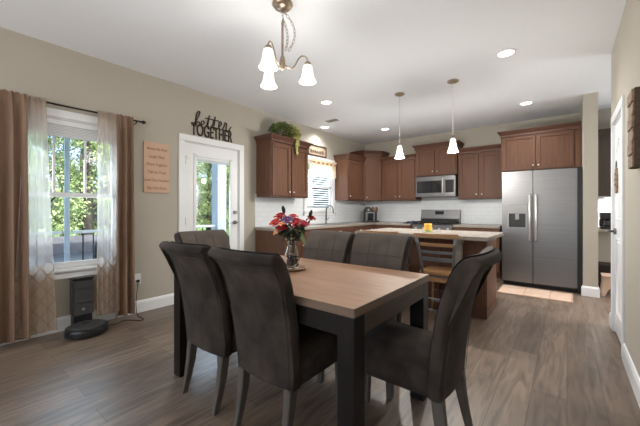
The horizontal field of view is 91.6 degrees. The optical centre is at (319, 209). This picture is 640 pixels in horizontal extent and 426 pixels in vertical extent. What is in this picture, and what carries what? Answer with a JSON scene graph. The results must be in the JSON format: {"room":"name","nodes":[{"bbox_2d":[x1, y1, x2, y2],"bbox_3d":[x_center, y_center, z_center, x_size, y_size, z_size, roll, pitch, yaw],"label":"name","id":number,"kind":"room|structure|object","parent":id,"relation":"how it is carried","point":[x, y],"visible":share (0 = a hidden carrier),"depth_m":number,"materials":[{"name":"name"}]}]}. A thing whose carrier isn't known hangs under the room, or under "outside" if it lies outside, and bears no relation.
{"room":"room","nodes":[
{"label":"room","id":0,"kind":"room"},
{"bbox_2d":[0,27,364,317],"bbox_3d":[-2.132,-0.205,3.578,0.150,2.740,10.450,0,0,38],"label":"wall","id":1,"kind":"structure","parent":0,"point":[30,66],"depth_m":3.62,"materials":[{"name":"beige paint"}]},
{"bbox_2d":[28,107,116,279],"bbox_3d":[-2.480,-0.147,3.087,0.195,1.625,1.040,0,0,38],"label":"window","id":2,"kind":"structure","parent":1,"relation":"in","point":[61,126],"depth_m":3.10,"materials":[{"name":"white paint"}]},
{"bbox_2d":[28,117,115,144],"bbox_3d":[-2.466,-0.790,3.076,0.042,0.160,0.790,0,0,38],"label":"raised blind","id":3,"kind":"object","parent":2,"relation":"attached to","point":[71,128],"depth_m":3.07,"materials":[{"name":"white plastic"}]},
{"bbox_2d":[0,293,173,345],"bbox_3d":[-3.120,1.097,2.201,0.016,0.135,6.765,0,0,38],"label":"baseboard","id":4,"kind":"structure","parent":1,"relation":"attached to","point":[143,305],"depth_m":3.50,"materials":[{"name":"white paint"}]},
{"bbox_2d":[46,101,145,124],"bbox_3d":[-2.434,-0.985,3.000,0.096,0.051,1.406,0,0,38],"label":"curtain rod","id":5,"kind":"object","parent":1,"relation":"attached to","point":[143,121],"visible":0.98,"depth_m":3.05,"materials":[{"name":"black metal"}]},
{"bbox_2d":[0,89,29,343],"bbox_3d":[-2.660,0.056,2.616,0.071,2.149,0.324,0,0,41],"label":"curtain","id":6,"kind":"object","parent":5,"relation":"hanging from","point":[14,205],"visible":1,"depth_m":2.65,"materials":[{"name":"brown fabric"}]},
{"bbox_2d":[15,95,56,338],"bbox_3d":[-2.545,0.048,2.782,0.022,2.134,0.306,0,0,39],"label":"sheer curtain","id":7,"kind":"object","parent":5,"relation":"hanging from","point":[43,315],"visible":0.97,"depth_m":2.81,"materials":[{"name":"white fabric"}]},
{"bbox_2d":[97,110,119,315],"bbox_3d":[-2.192,0.028,3.224,0.025,2.094,0.208,0,0,38],"label":"sheer curtain","id":8,"kind":"object","parent":5,"relation":"hanging from","point":[107,121],"visible":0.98,"depth_m":3.22,"materials":[{"name":"white fabric"}]},
{"bbox_2d":[116,114,134,317],"bbox_3d":[-2.089,0.056,3.338,0.072,2.149,0.187,0,0,38],"label":"curtain","id":9,"kind":"object","parent":5,"relation":"hanging from","point":[125,228],"visible":1,"depth_m":3.33,"materials":[{"name":"brown fabric"}]},
{"bbox_2d":[135,273,140,283],"bbox_3d":[-2.060,0.780,3.520,0.035,0.116,0.072,0,0,38],"label":"wall outlet","id":10,"kind":"object","parent":1,"relation":"attached to","point":[137,276],"visible":0.84,"depth_m":3.53,"materials":[{"name":"white plastic"}]},
{"bbox_2d":[143,141,169,192],"bbox_3d":[-1.936,-0.500,3.689,0.019,0.590,0.296,0,0,38],"label":"board","id":11,"kind":"object","parent":1,"relation":"attached to","point":[156,156],"visible":1,"depth_m":3.68,"materials":[{"name":"brown wood"}]},
{"bbox_2d":[178,133,243,250],"bbox_3d":[-1.503,0.100,4.322,0.210,2.130,1.000,0,0,38],"label":"door","id":12,"kind":"structure","parent":1,"relation":"in","point":[189,153],"depth_m":4.18,"materials":[{"name":"white paint"}]},
{"bbox_2d":[191,111,231,141],"bbox_3d":[-1.470,-1.144,4.272,0.014,0.332,0.628,0,0,38],"label":"art","id":13,"kind":"object","parent":1,"relation":"attached to","point":[224,135],"visible":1,"depth_m":4.24,"materials":[{"name":"black metal"}]},
{"bbox_2d":[254,133,312,198],"bbox_3d":[-0.575,-0.673,5.092,0.405,0.937,0.960,0,0,38],"label":"upper cabinet","id":14,"kind":"object","parent":1,"relation":"attached to","point":[281,172],"visible":1,"depth_m":4.86,"materials":[{"name":"brown wood"}]},
{"bbox_2d":[268,121,301,153],"bbox_3d":[-0.577,-1.164,5.069,0.653,0.553,0.385,0,0,-36],"label":"trailing plant","id":15,"kind":"object","parent":14,"relation":"on","point":[289,131],"visible":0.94,"depth_m":5.03,"materials":[{"name":"green plant"}]},
{"bbox_2d":[255,194,364,226],"bbox_3d":[0.032,0.005,6.175,0.010,0.520,3.370,0,0,38],"label":"backsplash","id":16,"kind":"structure","parent":1,"relation":"attached to","point":[266,208],"depth_m":5.61,"materials":[{"name":"white tile"}]},
{"bbox_2d":[308,144,326,157],"bbox_3d":[-0.052,-1.150,6.056,0.030,0.216,0.570,0,0,38],"label":"framed picture","id":17,"kind":"object","parent":1,"relation":"attached to","point":[315,150],"visible":0.84,"depth_m":6.06,"materials":[{"name":"brown wood"}]},
{"bbox_2d":[303,155,336,215],"bbox_3d":[-0.033,-0.463,6.169,0.195,1.135,1.030,0,0,38],"label":"window","id":18,"kind":"structure","parent":1,"relation":"in","point":[322,189],"depth_m":6.20,"materials":[{"name":"white glass"}]},
{"bbox_2d":[307,170,329,205],"bbox_3d":[-0.029,-0.396,6.165,0.022,0.740,0.760,0,0,38],"label":"blind","id":19,"kind":"object","parent":18,"relation":"attached to","point":[319,186],"depth_m":6.19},
{"bbox_2d":[309,157,336,177],"bbox_3d":[0.070,-0.818,6.138,0.060,0.325,0.837,0,0,38],"label":"curtain valance","id":20,"kind":"object","parent":18,"relation":"attached to","point":[318,167],"visible":1,"depth_m":6.12,"materials":[{"name":"beige fabric"}]},
{"bbox_2d":[333,153,366,200],"bbox_3d":[0.646,-0.673,6.629,0.405,0.937,0.685,0,0,38],"label":"upper cabinet","id":21,"kind":"object","parent":1,"relation":"attached to","point":[349,180],"visible":1,"depth_m":6.45,"materials":[{"name":"brown wood"}]},
{"bbox_2d":[197,157,228,165],"bbox_3d":[-1.489,-0.676,4.321,0.023,0.062,0.515,0,0,38],"label":"blind","id":22,"kind":"object","parent":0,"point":[213,160],"depth_m":4.33,"materials":[{"name":"white plastic"}]},
{"bbox_2d":[0,0,625,144],"bbox_3d":[0.440,-1.650,1.534,6.720,0.150,10.450,0,0,38],"label":"ceiling","id":23,"kind":"structure","parent":0,"point":[361,53],"depth_m":3.03,"materials":[{"name":"white paint"}]},
{"bbox_2d":[258,0,315,89],"bbox_3d":[-0.328,-1.288,2.389,0.445,0.575,0.498,0,0,38],"label":"chandelier","id":24,"kind":"object","parent":23,"relation":"hanging from","point":[268,65],"visible":1,"depth_m":2.37,"materials":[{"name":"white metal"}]},
{"bbox_2d":[320,100,332,103],"bbox_3d":[0.092,-1.569,4.537,0.184,0.009,0.184,0,0,38],"label":"recessed light","id":25,"kind":"object","parent":23,"relation":"in","point":[322,101],"visible":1,"depth_m":4.53,"materials":[{"name":"white"}]},
{"bbox_2d":[323,118,340,122],"bbox_3d":[0.215,-1.569,5.448,0.280,0.013,0.160,0,0,38],"label":"ceiling vent","id":26,"kind":"object","parent":23,"relation":"in","point":[332,119],"visible":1,"depth_m":5.43,"materials":[{"name":"grey metal"}]},
{"bbox_2d":[395,92,404,158],"bbox_3d":[1.082,-1.141,4.224,0.132,0.868,0.132,0,0,38],"label":"pendant lamp","id":27,"kind":"object","parent":23,"relation":"hanging from","point":[399,154],"visible":1,"depth_m":4.20,"materials":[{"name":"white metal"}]},
{"bbox_2d":[447,79,458,152],"bbox_3d":[1.622,-1.141,3.795,0.132,0.868,0.132,0,0,38],"label":"pendant lamp","id":28,"kind":"object","parent":23,"relation":"hanging from","point":[453,148],"visible":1,"depth_m":3.77,"materials":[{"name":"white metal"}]},
{"bbox_2d":[495,48,516,57],"bbox_3d":[1.863,-1.569,3.118,0.184,0.009,0.184,0,0,38],"label":"recessed light","id":29,"kind":"object","parent":23,"relation":"in","point":[510,51],"visible":1,"depth_m":3.11,"materials":[{"name":"white paint"}]},
{"bbox_2d":[519,101,533,104],"bbox_3d":[3.034,-1.569,4.576,0.184,0.009,0.184,0,0,38],"label":"recessed light","id":30,"kind":"object","parent":23,"relation":"in","point":[525,102],"visible":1,"depth_m":4.57,"materials":[{"name":"white"}]},
{"bbox_2d":[0,278,639,425],"bbox_3d":[0.440,1.225,1.534,6.420,0.120,10.150,0,0,38],"label":"floor","id":31,"kind":"structure","parent":0,"point":[533,361],"depth_m":2.10,"materials":[{"name":"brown wood"}]},
{"bbox_2d":[69,275,93,324],"bbox_3d":[-2.331,0.912,3.065,0.143,0.505,0.200,0,0,38],"label":"tower","id":32,"kind":"object","parent":31,"relation":"on","point":[81,287],"visible":0.73,"depth_m":3.02,"materials":[{"name":"grey plastic"}]},
{"bbox_2d":[64,319,108,338],"bbox_3d":[-2.190,1.115,2.927,0.340,0.097,0.340,0,0,38],"label":"robot vacuum","id":33,"kind":"object","parent":31,"relation":"on","point":[87,328],"visible":1,"depth_m":2.84,"materials":[{"name":"black plastic"}]},
{"bbox_2d":[110,281,143,324],"bbox_3d":[-2.012,0.984,3.276,0.245,0.362,0.416,0,0,22],"label":"power cord","id":34,"kind":"object","parent":31,"relation":"on","point":[138,281],"visible":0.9,"depth_m":3.35,"materials":[{"name":"brown plastic"}]},
{"bbox_2d":[159,240,236,415],"bbox_3d":[-0.627,0.675,2.017,0.471,0.979,0.671,0,0,38],"label":"dining chair","id":35,"kind":"object","parent":31,"relation":"on","point":[206,306],"visible":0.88,"depth_m":1.81,"materials":[{"name":"grey"}]},
{"bbox_2d":[174,229,229,362],"bbox_3d":[-0.858,0.675,2.635,0.671,0.979,0.471,0,0,38],"label":"dining chair","id":36,"kind":"object","parent":31,"relation":"on","point":[213,238],"visible":0.27,"depth_m":2.79,"materials":[{"name":"grey fabric"}]},
{"bbox_2d":[208,246,336,425],"bbox_3d":[-0.204,0.675,1.681,0.471,0.979,0.671,0,0,38],"label":"dining chair","id":37,"kind":"object","parent":31,"relation":"on","point":[273,347],"visible":0.98,"depth_m":1.50,"materials":[{"name":"grey"}]},
{"bbox_2d":[255,229,320,257],"bbox_3d":[-0.475,0.739,5.013,0.651,0.853,0.900,0,0,38],"label":"base cabinet","id":38,"kind":"object","parent":31,"relation":"on","point":[265,241],"visible":0.16,"depth_m":4.70,"materials":[{"name":"brown wood"}]},
{"bbox_2d":[255,221,411,230],"bbox_3d":[0.577,0.290,5.734,1.389,0.040,3.379,0,0,38],"label":"countertop","id":39,"kind":"structure","parent":38,"relation":"on","point":[361,223],"depth_m":5.79,"materials":[{"name":"beige stone"}]},
{"bbox_2d":[325,205,333,223],"bbox_3d":[0.203,0.085,6.063,0.212,0.368,0.122,0,0,38],"label":"faucet","id":40,"kind":"object","parent":39,"relation":"on","point":[326,219],"visible":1,"depth_m":6.07,"materials":[{"name":"silver metal"}]},
{"bbox_2d":[319,223,351,224],"bbox_3d":[0.285,0.267,5.954,0.360,0.004,0.680,0,0,38],"label":"sink rim","id":41,"kind":"object","parent":39,"relation":"on","point":[329,223],"visible":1,"depth_m":6.11,"materials":[{"name":"silver metal"}]},
{"bbox_2d":[363,207,378,221],"bbox_3d":[1.141,0.097,6.935,0.300,0.345,0.260,0,0,-2],"label":"espresso machine","id":42,"kind":"object","parent":39,"relation":"on","point":[370,214],"visible":0.98,"depth_m":6.84,"materials":[{"name":"black plastic"}]},
{"bbox_2d":[174,255,428,425],"bbox_3d":[-0.178,0.785,2.083,1.514,0.760,0.884,0,0,38],"label":"dining table","id":43,"kind":"object","parent":31,"relation":"on","point":[347,301],"visible":0.47,"depth_m":1.51,"materials":[{"name":"brown wood"}]},
{"bbox_2d":[288,265,306,271],"bbox_3d":[-0.190,0.397,2.124,0.204,0.013,0.204,0,0,38],"label":"wooden plate","id":44,"kind":"object","parent":43,"relation":"on","point":[300,267],"visible":0.45,"depth_m":2.08,"materials":[{"name":"brown wood"}]},
{"bbox_2d":[284,238,299,268],"bbox_3d":[-0.190,0.296,2.124,0.106,0.198,0.106,0,0,38],"label":"flower vase","id":45,"kind":"object","parent":44,"relation":"on","point":[292,257],"visible":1,"depth_m":2.09,"materials":[{"name":"clear glass"}]},
{"bbox_2d":[269,218,286,236],"bbox_3d":[-0.270,0.174,2.110,0.145,0.241,0.080,0,0,-25],"label":"rose","id":46,"kind":"object","parent":45,"relation":"in","point":[274,222],"visible":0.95,"depth_m":2.10,"materials":[{"name":"red plant"}]},
{"bbox_2d":[273,212,285,223],"bbox_3d":[-0.263,0.156,2.130,0.105,0.279,0.087,0,0,38],"label":"rose","id":47,"kind":"object","parent":45,"relation":"in","point":[280,215],"visible":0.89,"depth_m":2.12,"materials":[{"name":"red plant"}]},
{"bbox_2d":[276,223,287,234],"bbox_3d":[-0.238,0.190,2.079,0.107,0.210,0.069,0,0,-17],"label":"rose","id":48,"kind":"object","parent":45,"relation":"in","point":[279,226],"visible":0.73,"depth_m":2.07,"materials":[{"name":"red plant"}]},
{"bbox_2d":[280,216,293,231],"bbox_3d":[-0.222,0.168,2.091,0.090,0.254,0.080,0,0,15],"label":"blossom","id":49,"kind":"object","parent":45,"relation":"in","point":[286,219],"visible":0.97,"depth_m":2.09,"materials":[{"name":"purple plant"}]},
{"bbox_2d":[294,228,304,243],"bbox_3d":[-0.148,0.202,2.101,0.099,0.166,0.023,0,0,21],"label":"leaf","id":50,"kind":"object","parent":49,"relation":"attached to","point":[302,238],"visible":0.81,"depth_m":2.09,"materials":[{"name":"green plant"}]},
{"bbox_2d":[278,225,306,240],"bbox_3d":[-0.190,0.196,2.128,0.214,0.199,0.238,0,0,-7],"label":"leaf spray","id":51,"kind":"object","parent":45,"relation":"in","point":[292,232],"visible":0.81,"depth_m":2.08,"materials":[{"name":"green plant"}]},
{"bbox_2d":[288,218,303,231],"bbox_3d":[-0.166,0.173,2.087,0.100,0.244,0.091,0,0,38],"label":"rose","id":52,"kind":"object","parent":45,"relation":"in","point":[296,221],"visible":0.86,"depth_m":2.08,"materials":[{"name":"red plant"}]},
{"bbox_2d":[303,230,355,263],"bbox_3d":[-0.065,0.675,2.523,0.471,0.979,0.671,0,0,38],"label":"dining chair","id":53,"kind":"object","parent":31,"relation":"on","point":[331,246],"visible":0.38,"depth_m":2.66,"materials":[{"name":"grey fabric"}]},
{"bbox_2d":[321,226,353,263],"bbox_3d":[0.117,0.739,5.760,0.648,0.853,0.995,0,0,38],"label":"base cabinet","id":54,"kind":"object","parent":31,"relation":"on","point":[351,228],"visible":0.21,"depth_m":5.65,"materials":[{"name":"brown wood"}]},
{"bbox_2d":[353,225,375,232],"bbox_3d":[0.696,0.739,6.487,0.651,0.853,0.855,0,0,38],"label":"base cabinet","id":55,"kind":"object","parent":31,"relation":"on","point":[364,227],"visible":0.09,"depth_m":6.26,"materials":[{"name":"brown wood"}]},
{"bbox_2d":[317,232,412,403],"bbox_3d":[0.325,0.675,2.226,0.471,0.979,0.671,0,0,38],"label":"dining chair","id":56,"kind":"object","parent":31,"relation":"on","point":[378,250],"visible":0.41,"depth_m":2.33,"materials":[{"name":"grey"}]},
{"bbox_2d":[362,230,409,307],"bbox_3d":[0.786,0.701,3.642,0.440,0.931,0.510,0,0,38],"label":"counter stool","id":57,"kind":"object","parent":31,"relation":"on","point":[363,231],"visible":0.2,"depth_m":3.46,"materials":[{"name":"brown wood"}]},
{"bbox_2d":[376,225,411,228],"bbox_3d":[1.662,0.739,6.622,0.785,0.853,0.651,0,0,38],"label":"base cabinet","id":58,"kind":"object","parent":31,"relation":"on","point":[377,226],"visible":0.07,"depth_m":6.39,"materials":[{"name":"brown wood"}]},
{"bbox_2d":[364,246,502,425],"bbox_3d":[0.549,0.675,1.607,0.671,0.979,0.471,0,0,38],"label":"dining chair","id":59,"kind":"object","parent":31,"relation":"on","point":[426,363],"visible":0.96,"depth_m":1.44,"materials":[{"name":"grey"}]},
{"bbox_2d":[413,233,458,311],"bbox_3d":[1.271,0.701,3.257,0.440,0.931,0.510,0,0,38],"label":"counter stool","id":60,"kind":"object","parent":31,"relation":"on","point":[439,274],"visible":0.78,"depth_m":3.15,"materials":[{"name":"brown wood"}]},
{"bbox_2d":[412,210,460,229],"bbox_3d":[2.272,0.570,6.112,0.765,1.150,0.661,0,0,38],"label":"range","id":61,"kind":"object","parent":31,"relation":"on","point":[439,219],"visible":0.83,"depth_m":6.13,"materials":[{"name":"silver metal"}]},
{"bbox_2d":[412,223,458,224],"bbox_3d":[2.272,0.270,6.113,0.765,0.019,0.540,0,0,38],"label":"cooktop","id":62,"kind":"object","parent":61,"relation":"in","point":[412,223],"depth_m":5.99,"materials":[{"name":"black metal"}]},
{"bbox_2d":[409,237,496,319],"bbox_3d":[1.393,0.739,3.945,1.394,0.853,0.690,0,0,38],"label":"kitchen island","id":63,"kind":"object","parent":31,"relation":"on","point":[485,303],"visible":0.23,"depth_m":3.56,"materials":[{"name":"brown wood"}]},
{"bbox_2d":[355,228,503,241],"bbox_3d":[1.344,0.290,3.894,1.540,0.040,0.950,0,0,38],"label":"island countertop","id":64,"kind":"structure","parent":63,"relation":"on","point":[463,235],"depth_m":3.64,"materials":[{"name":"beige stone"}]},
{"bbox_2d":[424,224,431,231],"bbox_3d":[1.322,0.218,3.803,0.095,0.102,0.095,0,0,38],"label":"candle","id":65,"kind":"object","parent":64,"relation":"on","point":[427,227],"visible":0.97,"depth_m":3.76,"materials":[{"name":"yellow wax"}]},
{"bbox_2d":[453,227,501,278],"bbox_3d":[2.888,0.739,5.649,0.745,0.853,0.651,0,0,38],"label":"base cabinet","id":66,"kind":"object","parent":31,"relation":"on","point":[499,239],"visible":0.09,"depth_m":5.28,"materials":[{"name":"brown wood"}]},
{"bbox_2d":[452,224,501,228],"bbox_3d":[2.892,0.290,5.655,0.755,0.040,0.624,0,0,38],"label":"countertop","id":67,"kind":"structure","parent":66,"relation":"on","point":[456,225],"depth_m":5.43,"materials":[{"name":"beige stone"}]},
{"bbox_2d":[497,285,572,302],"bbox_3d":[3.002,1.159,4.358,0.840,0.010,0.540,0,0,38],"label":"floor mat","id":68,"kind":"object","parent":31,"relation":"on","point":[515,290],"visible":1,"depth_m":4.30,"materials":[{"name":"beige fabric"}]},
{"bbox_2d":[502,167,581,292],"bbox_3d":[3.478,0.287,4.888,0.966,1.755,0.918,0,0,38],"label":"refrigerator","id":69,"kind":"object","parent":31,"relation":"on","point":[542,209],"visible":1,"depth_m":4.56,"materials":[{"name":"silver metal"}]},
{"bbox_2d":[598,228,610,287],"bbox_3d":[4.648,0.723,4.296,1.265,0.885,0.550,0,0,38],"label":"desk","id":70,"kind":"object","parent":31,"relation":"on","point":[604,238],"visible":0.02,"depth_m":4.48,"materials":[{"name":"white wood"}]},
{"bbox_2d":[598,228,610,231],"bbox_3d":[4.648,0.295,4.296,1.265,0.030,0.550,0,0,38],"label":"countertop","id":71,"kind":"structure","parent":70,"relation":"on","point":[599,230],"depth_m":4.47,"materials":[{"name":"beige stone"}]},
{"bbox_2d":[599,212,610,228],"bbox_3d":[4.241,0.157,4.568,0.200,0.244,0.250,0,0,38],"label":"coffee maker","id":72,"kind":"object","parent":70,"relation":"on","point":[605,217],"visible":0.53,"depth_m":4.51,"materials":[{"name":"black plastic"}]},
{"bbox_2d":[600,273,610,296],"bbox_3d":[3.971,1.024,4.227,0.240,0.281,0.280,0,0,38],"label":"step stool","id":73,"kind":"object","parent":31,"relation":"on","point":[605,285],"visible":0.47,"depth_m":4.19,"materials":[{"name":"beige wood"}]},
{"bbox_2d":[365,108,610,227],"bbox_3d":[3.643,-0.205,5.567,6.420,2.740,0.150,0,0,38],"label":"wall","id":74,"kind":"structure","parent":0,"point":[482,136],"depth_m":5.94,"materials":[{"name":"beige paint"}]},
{"bbox_2d":[350,150,389,200],"bbox_3d":[1.137,-0.751,7.036,0.658,1.092,0.658,0,0,38],"label":"upper cabinet","id":75,"kind":"object","parent":74,"relation":"attached to","point":[372,164],"visible":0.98,"depth_m":6.84,"materials":[{"name":"brown wood"}]},
{"bbox_2d":[380,154,421,200],"bbox_3d":[1.744,-0.673,6.718,0.775,0.937,0.400,0,0,38],"label":"upper cabinet","id":76,"kind":"object","parent":74,"relation":"attached to","point":[398,175],"visible":0.99,"depth_m":6.59,"materials":[{"name":"brown wood"}]},
{"bbox_2d":[365,197,501,223],"bbox_3d":[2.239,0.005,6.580,2.940,0.520,0.010,0,0,38],"label":"backsplash","id":77,"kind":"structure","parent":74,"relation":"attached to","point":[473,211],"depth_m":6.35,"materials":[{"name":"white tile"}]},
{"bbox_2d":[412,140,464,176],"bbox_3d":[2.351,-0.986,6.204,0.895,0.622,0.450,0,0,38],"label":"upper cabinet","id":78,"kind":"object","parent":74,"relation":"attached to","point":[433,159],"visible":0.91,"depth_m":6.05,"materials":[{"name":"brown wood"}]},
{"bbox_2d":[416,175,457,196],"bbox_3d":[2.340,-0.463,6.194,0.760,0.395,0.450,0,0,38],"label":"microwave","id":79,"kind":"object","parent":78,"relation":"attached to","point":[433,186],"visible":0.94,"depth_m":6.02,"materials":[{"name":"silver metal"}]},
{"bbox_2d":[458,144,501,199],"bbox_3d":[2.974,-0.673,5.741,0.735,0.937,0.400,0,0,38],"label":"upper cabinet","id":80,"kind":"object","parent":74,"relation":"attached to","point":[479,168],"visible":0.97,"depth_m":5.62,"materials":[{"name":"brown wood"}]},
{"bbox_2d":[497,121,580,171],"bbox_3d":[3.573,-0.966,5.105,1.075,0.662,0.650,0,0,38],"label":"upper cabinet","id":81,"kind":"object","parent":74,"relation":"attached to","point":[555,146],"visible":1,"depth_m":4.85,"materials":[{"name":"brown wood"}]},
{"bbox_2d":[598,197,610,226],"bbox_3d":[4.983,0.005,4.400,1.670,0.520,0.010,0,0,38],"label":"trim","id":82,"kind":"structure","parent":74,"relation":"attached to","point":[604,204],"depth_m":4.84,"materials":[{"name":"white tile"}]},
{"bbox_2d":[598,128,610,196],"bbox_3d":[4.542,-0.696,4.496,0.850,0.982,0.400,0,0,38],"label":"upper cabinet","id":83,"kind":"object","parent":74,"relation":"attached to","point":[604,135],"visible":0.27,"depth_m":4.59,"materials":[{"name":"brown wood"}]},
{"bbox_2d":[580,92,597,286],"bbox_3d":[3.957,-0.205,4.583,0.155,2.740,1.000,0,0,38],"label":"wall","id":84,"kind":"structure","parent":0,"point":[589,107],"depth_m":4.20,"materials":[{"name":"beige paint"}]},
{"bbox_2d":[581,285,599,297],"bbox_3d":[3.749,1.097,4.322,0.191,0.135,0.368,0,0,38],"label":"baseboard","id":85,"kind":"structure","parent":84,"relation":"attached to","point":[589,291],"depth_m":4.18,"materials":[{"name":"white paint"}]},
{"bbox_2d":[611,0,639,376],"bbox_3d":[0.534,-0.205,0.013,0.120,2.740,7.885,0,0,38],"label":"wall","id":86,"kind":"structure","parent":0,"point":[625,55],"depth_m":2.23,"materials":[{"name":"beige paint"}]},
{"bbox_2d":[606,94,624,356],"bbox_3d":[2.638,0.133,2.713,0.183,2.065,0.810,0,0,38],"label":"door","id":87,"kind":"structure","parent":86,"relation":"in","point":[617,230],"depth_m":2.79,"materials":[{"name":"white paint"}]},
{"bbox_2d":[614,161,617,192],"bbox_3d":[2.720,-0.304,2.858,0.015,0.298,0.160,0,0,38],"label":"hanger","id":88,"kind":"object","parent":87,"relation":"hanging from","point":[616,168],"visible":0.99,"depth_m":2.83,"materials":[{"name":"brown wood"}]},
{"bbox_2d":[609,312,639,407],"bbox_3d":[0.485,1.097,0.061,0.016,0.135,7.900,0,0,38],"label":"baseboard","id":89,"kind":"structure","parent":86,"relation":"attached to","point":[632,373],"depth_m":2.09,"materials":[{"name":"white paint"}]},
{"bbox_2d":[627,86,639,168],"bbox_3d":[1.935,-0.495,1.911,0.048,0.470,0.180,0,0,38],"label":"sign","id":90,"kind":"object","parent":86,"relation":"attached to","point":[633,99],"visible":1,"depth_m":1.85,"materials":[{"name":"brown wood"}]},
{"label":"outside","id":91,"kind":"structure","parent":0,"visible":0},
{"bbox_3d":[-3.024,1.790,9.426,3.940,0.050,17.000,0,0,38],"label":"paving","id":92,"kind":"object","parent":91,"visible":0},
{"bbox_2d":[29,234,110,264],"bbox_3d":[-5.146,1.180,6.705,1.900,1.270,1.900,0,0,38],"label":"railing","id":93,"kind":"object","parent":92,"relation":"on","point":[57,243],"visible":0.2,"depth_m":6.08,"materials":[{"name":"grey wood"}]},
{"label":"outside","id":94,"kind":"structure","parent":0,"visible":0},
{"bbox_2d":[34,223,205,236],"bbox_3d":[-14.727,1.865,16.806,36.030,0.100,52.000,0,0,38],"label":"lawn","id":95,"kind":"structure","parent":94,"point":[204,228],"depth_m":28.95,"materials":[{"name":"green plant"}]},
{"bbox_2d":[28,134,40,228],"bbox_3d":[-15.912,-1.755,16.319,2.581,7.148,2.309,0,0,-34],"label":"leafy tree","id":96,"kind":"object","parent":95,"relation":"on","point":[35,172],"visible":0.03,"depth_m":16.44,"materials":[{"name":"green plant"}]},
{"bbox_2d":[28,133,57,237],"bbox_3d":[-9.975,-1.481,9.761,2.131,6.598,2.383,0,0,31],"label":"leafy tree","id":97,"kind":"object","parent":95,"relation":"on","point":[31,208],"visible":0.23,"depth_m":10.12,"materials":[{"name":"green plant"}]},
{"bbox_2d":[28,132,79,237],"bbox_3d":[-11.046,-1.389,12.619,2.317,6.415,2.072,0,0,-40],"label":"leafy tree","id":98,"kind":"object","parent":95,"relation":"on","point":[43,177],"visible":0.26,"depth_m":12.54,"materials":[{"name":"green plant"}]},
{"bbox_2d":[31,136,82,235],"bbox_3d":[-12.976,-1.720,15.801,2.279,7.077,2.273,0,0,14],"label":"leafy tree","id":99,"kind":"object","parent":95,"relation":"on","point":[50,147],"visible":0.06,"depth_m":15.63,"materials":[{"name":"green plant"}]},
{"bbox_2d":[28,134,110,236],"bbox_3d":[-7.054,-1.938,9.279,2.428,7.514,2.714,0,0,43],"label":"leafy tree","id":100,"kind":"object","parent":95,"relation":"on","point":[86,210],"visible":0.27,"depth_m":9.16,"materials":[{"name":"green plant"}]},
{"bbox_2d":[71,140,100,229],"bbox_3d":[-14.200,-1.625,18.501,2.218,6.885,2.212,0,0,33],"label":"leafy tree","id":101,"kind":"object","parent":95,"relation":"on","point":[96,171],"visible":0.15,"depth_m":18.53,"materials":[{"name":"green plant"}]},
{"bbox_2d":[70,141,110,233],"bbox_3d":[-8.284,-2.293,11.929,2.649,8.224,2.642,0,0,8],"label":"leafy tree","id":102,"kind":"object","parent":95,"relation":"on","point":[105,189],"visible":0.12,"depth_m":11.86,"materials":[{"name":"green plant"}]},
{"bbox_2d":[197,160,209,229],"bbox_3d":[-6.474,-1.847,14.169,2.648,7.331,2.368,0,0,-28],"label":"leafy tree","id":103,"kind":"object","parent":95,"relation":"on","point":[200,162],"visible":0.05,"depth_m":14.30,"materials":[{"name":"green plant"}]},
{"bbox_2d":[197,157,211,229],"bbox_3d":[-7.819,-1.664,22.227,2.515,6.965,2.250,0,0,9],"label":"leafy tree","id":104,"kind":"object","parent":95,"relation":"on","point":[209,191],"visible":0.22,"depth_m":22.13,"materials":[{"name":"green plant"}]},
{"bbox_2d":[204,171,211,215],"bbox_3d":[-6.006,-1.625,19.036,2.212,6.885,2.218,0,0,-33],"label":"leafy tree","id":105,"kind":"object","parent":95,"relation":"on","point":[210,173],"visible":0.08,"depth_m":18.62,"materials":[{"name":"green plant"}]},
{"bbox_2d":[204,158,228,238],"bbox_3d":[-4.768,-1.720,16.294,2.279,7.077,2.273,0,0,39],"label":"leafy tree","id":106,"kind":"object","parent":95,"relation":"on","point":[209,165],"visible":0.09,"depth_m":16.09,"materials":[{"name":"green plant"}]},
{"bbox_2d":[211,164,228,235],"bbox_3d":[-3.537,-1.389,13.671,2.317,6.415,2.072,0,0,-16],"label":"leafy tree","id":107,"kind":"object","parent":95,"relation":"on","point":[227,167],"visible":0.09,"depth_m":13.59,"materials":[{"name":"green plant"}]},
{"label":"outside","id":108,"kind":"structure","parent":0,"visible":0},
{"bbox_3d":[-3.364,1.520,3.981,2.280,0.590,6.450,0,0,38],"label":"floor","id":109,"kind":"structure","parent":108,"visible":0},
{"bbox_2d":[64,138,69,261],"bbox_3d":[-3.877,-0.115,4.765,0.100,2.680,0.100,0,0,38],"label":"porch post","id":110,"kind":"object","parent":109,"relation":"on","point":[66,140],"visible":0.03,"depth_m":4.74,"materials":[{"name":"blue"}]},
{"bbox_2d":[29,231,61,263],"bbox_3d":[-4.495,0.703,3.988,0.090,0.765,1.855,0,0,38],"label":"porch railing","id":111,"kind":"object","parent":110,"relation":"attached to","point":[49,233],"visible":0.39,"depth_m":4.53,"materials":[{"name":"white wood"}]},
{"bbox_2d":[94,241,98,258],"bbox_3d":[-2.918,0.824,4.414,0.432,0.802,0.464,0,0,-32],"label":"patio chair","id":112,"kind":"object","parent":109,"relation":"on","point":[96,254],"visible":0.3,"depth_m":4.17,"materials":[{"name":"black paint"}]},
{"bbox_2d":[212,159,225,230],"bbox_3d":[-2.223,-0.115,6.848,0.260,2.680,0.260,0,0,38],"label":"porch post","id":113,"kind":"object","parent":109,"relation":"on","point":[218,171],"visible":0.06,"depth_m":6.76,"materials":[{"name":"grey wood"}]},
{"bbox_2d":[71,225,214,259],"bbox_3d":[-3.067,0.703,5.785,0.090,0.765,2.475,0,0,38],"label":"porch railing","id":114,"kind":"object","parent":113,"relation":"attached to","point":[198,226],"visible":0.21,"depth_m":5.03,"materials":[{"name":"white wood"}]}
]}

